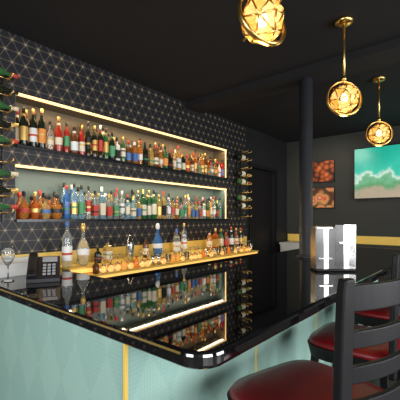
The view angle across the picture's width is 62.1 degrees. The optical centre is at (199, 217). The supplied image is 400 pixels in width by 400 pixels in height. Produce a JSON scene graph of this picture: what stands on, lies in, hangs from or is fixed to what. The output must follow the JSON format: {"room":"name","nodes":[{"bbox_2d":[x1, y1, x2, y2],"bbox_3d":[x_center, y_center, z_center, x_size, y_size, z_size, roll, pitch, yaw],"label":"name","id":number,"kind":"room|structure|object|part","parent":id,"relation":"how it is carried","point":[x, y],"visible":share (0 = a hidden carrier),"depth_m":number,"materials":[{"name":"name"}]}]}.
{"room":"bar","nodes":[
{"label":"bar","id":0,"kind":"room"},
{"bbox_2d":[0,29,286,255],"bbox_3d":[-1.155,0.025,3.034,0.250,2.850,8.400,0,0,40],"label":"wall","id":1,"kind":"structure","parent":0,"point":[45,73],"depth_m":3.22,"materials":[{"name":"black tile"}]},
{"bbox_2d":[0,67,18,221],"bbox_3d":[-1.442,-0.524,2.331,0.206,1.108,0.310,0,0,40],"label":"wine rack","id":2,"kind":"object","parent":1,"relation":"attached to","point":[3,72],"visible":1,"depth_m":2.39,"materials":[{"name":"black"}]},
{"bbox_2d":[15,93,227,179],"bbox_3d":[-0.594,-0.750,3.660,0.255,0.420,2.780,0,0,40],"label":"shelf","id":3,"kind":"object","parent":1,"relation":"attached to","point":[218,153],"visible":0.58,"depth_m":3.26,"materials":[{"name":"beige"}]},
{"bbox_2d":[16,106,224,176],"bbox_3d":[-0.599,-0.731,3.675,0.228,0.339,2.739,0,0,40],"label":"liquor bottles","id":4,"kind":"object","parent":3,"relation":"on","point":[28,133],"visible":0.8,"depth_m":3.14,"materials":[{"name":"colored glass"},{"name":"clear glass"},{"name":"gold"}]},
{"bbox_2d":[15,164,227,221],"bbox_3d":[-0.594,-0.190,3.660,0.255,0.440,2.780,0,0,40],"label":"shelf","id":5,"kind":"object","parent":1,"relation":"attached to","point":[220,193],"visible":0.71,"depth_m":3.28,"materials":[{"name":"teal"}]},
{"bbox_2d":[16,183,221,218],"bbox_3d":[-0.605,-0.154,3.653,0.248,0.327,2.680,0,0,40],"label":"liquor bottles","id":6,"kind":"object","parent":5,"relation":"on","point":[74,205],"visible":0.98,"depth_m":3.21,"materials":[{"name":"colored glass"},{"name":"clear glass"},{"name":"gold"}]},
{"bbox_2d":[0,236,246,264],"bbox_3d":[-1.511,0.345,2.394,0.018,0.130,6.960,0,0,40],"label":"trim","id":7,"kind":"structure","parent":1,"relation":"attached to","point":[203,243],"depth_m":3.31,"materials":[{"name":"gold metal"}]},
{"bbox_2d":[236,150,251,220],"bbox_3d":[0.651,-0.475,4.856,0.206,1.050,0.310,0,0,40],"label":"wine rack","id":8,"kind":"object","parent":1,"relation":"attached to","point":[240,156],"visible":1,"depth_m":4.82,"materials":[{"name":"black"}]},
{"bbox_2d":[246,127,250,245],"bbox_3d":[0.651,0.025,5.214,0.250,2.850,0.140,0,0,40],"label":"door jamb","id":9,"kind":"object","parent":1,"relation":"attached to","point":[248,130],"depth_m":5.12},
{"bbox_2d":[252,169,271,254],"bbox_3d":[1.011,0.323,5.539,0.090,2.235,0.810,0,0,40],"label":"door","id":10,"kind":"structure","parent":1,"relation":"in","point":[261,180],"depth_m":5.58,"materials":[{"name":"black wood"}]},
{"bbox_2d":[251,129,274,172],"bbox_3d":[0.957,-1.100,5.583,0.250,0.600,0.820,0,0,40],"label":"header","id":11,"kind":"object","parent":1,"relation":"attached to","point":[262,145],"depth_m":5.48,"materials":[{"name":"black paint"}]},
{"bbox_2d":[249,162,277,252],"bbox_3d":[1.061,0.295,5.497,0.020,2.310,0.940,0,0,40],"label":"trim","id":12,"kind":"structure","parent":1,"relation":"attached to","point":[258,166],"depth_m":5.61,"materials":[{"name":"black wood"}]},
{"bbox_2d":[0,0,399,142],"bbox_3d":[1.213,-1.450,1.073,6.500,0.100,8.600,0,0,40],"label":"ceiling","id":13,"kind":"structure","parent":0,"point":[183,50],"depth_m":2.69,"materials":[{"name":"black paint"}]},
{"bbox_2d":[236,0,285,46],"bbox_3d":[0.265,-1.061,1.417,0.190,0.676,0.198,0,0,18],"label":"pendant lamp","id":14,"kind":"object","parent":13,"relation":"hanging from","point":[267,19],"visible":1,"depth_m":1.37,"materials":[{"name":"gold metal"}]},
{"bbox_3d":[0.268,-0.850,1.419,0.180,0.182,0.182,0,0,40],"label":"lamp shade","id":15,"kind":"part","parent":14,"relation":"part of","materials":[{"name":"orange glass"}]},
{"bbox_3d":[0.265,-0.848,1.417,0.054,0.065,0.054,0,0,40],"label":"bulb","id":16,"kind":"part","parent":14,"relation":"part of","materials":[{"name":"beige glass"}]},
{"bbox_2d":[185,37,399,113],"bbox_3d":[2.260,-1.365,2.179,6.100,0.070,0.300,0,0,40],"label":"ceiling beam","id":17,"kind":"structure","parent":13,"relation":"attached to","point":[386,53],"depth_m":3.14,"materials":[{"name":"black paint"}]},
{"bbox_2d":[326,15,361,116],"bbox_3d":[1.019,-1.057,2.349,0.203,0.683,0.200,0,0,40],"label":"pendant lamp","id":18,"kind":"object","parent":13,"relation":"hanging from","point":[336,106],"visible":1,"depth_m":2.33,"materials":[{"name":"gold metal"}]},
{"bbox_3d":[1.020,-1.185,2.350,0.120,0.429,0.120,0,0,40],"label":"rod and canopy","id":19,"kind":"part","parent":18,"relation":"part of","materials":[{"name":"gold metal"}]},
{"bbox_3d":[1.018,-0.850,2.351,0.181,0.188,0.190,0,0,40],"label":"lamp shade","id":20,"kind":"part","parent":18,"relation":"part of","materials":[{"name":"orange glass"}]},
{"bbox_2d":[365,76,392,145],"bbox_3d":[1.791,-1.057,3.322,0.203,0.683,0.196,0,0,-34],"label":"pendant lamp","id":21,"kind":"object","parent":13,"relation":"hanging from","point":[376,136],"visible":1,"depth_m":3.31,"materials":[{"name":"gold metal"}]},
{"bbox_3d":[1.791,-1.185,3.321,0.120,0.429,0.120,0,0,40],"label":"rod and canopy","id":22,"kind":"part","parent":21,"relation":"part of","materials":[{"name":"gold metal"}]},
{"bbox_3d":[1.791,-0.850,3.319,0.180,0.188,0.180,0,0,40],"label":"lamp shade","id":23,"kind":"part","parent":21,"relation":"part of","materials":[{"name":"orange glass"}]},
{"bbox_2d":[287,126,399,281],"bbox_3d":[4.002,0.025,4.282,6.100,2.850,0.100,0,0,40],"label":"wall","id":24,"kind":"structure","parent":0,"point":[371,217],"depth_m":5.53,"materials":[{"name":"grey paint"}]},
{"bbox_2d":[313,159,334,182],"bbox_3d":[2.134,-0.805,5.742,0.379,0.370,0.034,0,0,40],"label":"food picture","id":25,"kind":"object","parent":24,"relation":"attached to","point":[323,171],"visible":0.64,"depth_m":5.71,"materials":[{"name":"orange paper"}]},
{"bbox_2d":[313,187,334,207],"bbox_3d":[2.134,-0.347,5.742,0.379,0.355,0.034,0,0,40],"label":"food picture","id":26,"kind":"object","parent":24,"relation":"attached to","point":[322,197],"visible":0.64,"depth_m":5.71,"materials":[{"name":"brown paper"}]},
{"bbox_2d":[288,234,399,245],"bbox_3d":[3.972,0.355,4.230,6.080,0.130,0.018,0,0,40],"label":"trim","id":27,"kind":"structure","parent":24,"relation":"attached to","point":[373,240],"depth_m":5.24,"materials":[{"name":"gold metal"}]},
{"bbox_2d":[354,143,399,199],"bbox_3d":[3.107,-0.710,4.914,1.545,0.820,0.068,0,0,40],"label":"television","id":28,"kind":"object","parent":24,"relation":"attached to","point":[376,168],"visible":1,"depth_m":5.16,"materials":[{"name":"printed canvas"},{"name":"light wood"}]},
{"bbox_2d":[369,379,396,386],"bbox_3d":[1.213,1.500,1.073,6.500,0.100,8.600,0,0,40],"label":"floor","id":29,"kind":"structure","parent":0,"point":[376,382],"depth_m":2.93,"materials":[{"name":"tile"}]},
{"bbox_2d":[60,246,262,279],"bbox_3d":[-0.172,0.919,3.617,0.480,1.062,2.750,0,0,40],"label":"shelf","id":30,"kind":"object","parent":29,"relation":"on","point":[84,269],"visible":0.12,"depth_m":3.10,"materials":[{"name":"yellow wood"}]},
{"bbox_2d":[62,221,112,266],"label":"liquor bottles","id":31,"kind":"object","parent":30,"relation":"on","point":[83,250],"depth_m":2.71,"materials":[{"name":"white"}]},
{"bbox_2d":[125,235,134,259],"bbox_3d":[-0.650,0.272,3.071,0.087,0.230,0.088,0,0,40],"label":"cocktail shaker","id":32,"kind":"object","parent":30,"relation":"on","point":[129,244],"visible":0.98,"depth_m":3.04,"materials":[{"name":"silver metal"}]},
{"bbox_2d":[143,223,162,257],"label":"liquor bottles","id":33,"kind":"object","parent":30,"relation":"on","point":[157,245],"depth_m":3.35,"materials":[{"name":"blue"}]},
{"bbox_2d":[92,241,252,273],"bbox_3d":[-0.069,0.371,3.545,0.060,0.135,2.423,0,0,40],"label":"glasses","id":34,"kind":"object","parent":30,"relation":"on","point":[136,263],"visible":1,"depth_m":3.22,"materials":[{"name":"brown"}]},
{"bbox_2d":[173,223,186,253],"label":"liquor bottles","id":35,"kind":"object","parent":30,"relation":"on","point":[176,240],"depth_m":3.62,"materials":[{"name":"white"}]},
{"bbox_2d":[207,227,242,249],"label":"liquor bottles","id":36,"kind":"object","parent":30,"relation":"on","point":[215,240],"depth_m":4.30,"materials":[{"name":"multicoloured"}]},
{"bbox_2d":[0,247,399,399],"bbox_3d":[0.513,0.915,3.081,2.220,1.070,4.000,0,0,40],"label":"bar counter","id":37,"kind":"object","parent":29,"relation":"on","point":[191,333],"depth_m":1.50,"materials":[{"name":"black stone"}]},
{"bbox_2d":[1,246,14,281],"bbox_3d":[-1.153,0.274,1.994,0.072,0.210,0.072,0,0,40],"label":"wine glass","id":38,"kind":"object","parent":37,"relation":"on","point":[7,252],"visible":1,"depth_m":1.97,"materials":[{"name":"clear glass"}]},
{"bbox_2d":[0,256,40,277],"bbox_3d":[-1.283,0.337,2.323,0.340,0.084,0.420,0,0,40],"label":"serving tray","id":39,"kind":"object","parent":37,"relation":"on","point":[18,267],"visible":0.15,"depth_m":2.17,"materials":[{"name":"white paint"}]},
{"bbox_2d":[26,252,59,283],"bbox_3d":[-0.946,0.294,2.010,0.180,0.171,0.201,0,0,-22],"label":"desk phone","id":40,"kind":"object","parent":37,"relation":"on","point":[43,269],"visible":1,"depth_m":1.98,"materials":[{"name":"black plastic"}]},
{"bbox_2d":[296,77,312,258],"bbox_3d":[1.021,-0.475,3.199,0.190,1.710,0.190,0,0,40],"label":"support column","id":41,"kind":"structure","parent":37,"relation":"on","point":[305,84],"depth_m":3.15,"materials":[{"name":"grey metal"}]},
{"bbox_2d":[310,225,355,271],"bbox_3d":[0.960,0.214,2.405,0.280,0.330,0.155,0,0,0],"label":"napkin dispenser","id":42,"kind":"object","parent":37,"relation":"on","point":[333,248],"visible":1,"depth_m":2.35,"materials":[{"name":"silver metal"}]},
{"bbox_2d":[279,241,298,251],"bbox_3d":[1.658,0.927,5.833,0.370,1.005,0.441,0,0,40],"label":"base cabinet","id":43,"kind":"object","parent":29,"relation":"on","point":[288,245],"visible":0.24,"depth_m":5.71,"materials":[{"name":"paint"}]},
{"bbox_2d":[227,277,399,399],"bbox_3d":[0.433,0.808,1.222,0.543,1.287,0.562,0,0,-33],"label":"bar stool","id":44,"kind":"object","parent":29,"relation":"on","point":[294,379],"visible":1,"depth_m":0.97,"materials":[{"name":"red leather"}]},
{"bbox_2d":[229,360,383,399],"bbox_3d":[0.424,0.669,1.236,0.529,0.061,0.515,0,0,-33],"label":"seat cushion","id":45,"kind":"object","parent":44,"relation":"on","point":[294,379],"depth_m":1.28,"materials":[{"name":"red leather"}]},
{"bbox_3d":[0.396,0.458,0.914,0.054,0.585,0.043,0,0,-33],"label":"post","id":46,"kind":"part","parent":44,"relation":"part of","materials":[{"name":"black wood"}]},
{"bbox_2d":[307,253,399,388],"bbox_3d":[0.883,0.808,1.826,0.497,1.287,0.468,0,0,42],"label":"bar stool","id":47,"kind":"object","parent":29,"relation":"on","point":[320,341],"visible":0.46,"depth_m":1.64,"materials":[{"name":"red leather"}]},
{"bbox_3d":[0.600,1.100,1.820,0.109,0.703,0.046,0,0,-3],"label":"leg","id":48,"kind":"part","parent":47,"relation":"part of","materials":[{"name":"black wood"}]},
{"bbox_3d":[0.872,0.719,1.836,0.456,0.073,0.468,0,0,42],"label":"seat frame","id":49,"kind":"part","parent":47,"relation":"part of","materials":[{"name":"black wood"}]},
{"bbox_2d":[309,322,399,360],"bbox_3d":[0.872,0.669,1.836,0.444,0.061,0.456,0,0,42],"label":"seat cushion","id":50,"kind":"object","parent":47,"relation":"on","point":[321,341],"depth_m":1.73,"materials":[{"name":"red leather"}]},
{"bbox_3d":[0.888,1.100,1.564,0.046,0.703,0.109,0,0,-3],"label":"leg","id":51,"kind":"part","parent":47,"relation":"part of","materials":[{"name":"black wood"}]},
{"bbox_3d":[0.903,0.458,1.540,0.043,0.585,0.054,0,0,42],"label":"post","id":52,"kind":"part","parent":47,"relation":"part of","materials":[{"name":"black wood"}]},
{"bbox_2d":[354,304,399,380],"bbox_3d":[1.375,0.808,2.419,0.497,1.287,0.468,0,0,39],"label":"bar stool","id":53,"kind":"object","parent":29,"relation":"on","point":[376,317],"visible":0.17,"depth_m":2.29,"materials":[{"name":"red leather"}]},
{"bbox_3d":[1.363,0.719,2.429,0.456,0.073,0.468,0,0,39],"label":"seat frame","id":54,"kind":"part","parent":53,"relation":"part of","materials":[{"name":"black wood"}]},
{"bbox_2d":[355,304,399,319],"bbox_3d":[1.363,0.669,2.429,0.444,0.061,0.456,0,0,39],"label":"seat cushion","id":55,"kind":"object","parent":53,"relation":"on","point":[377,314],"depth_m":2.30,"materials":[{"name":"red leather"}]}
]}

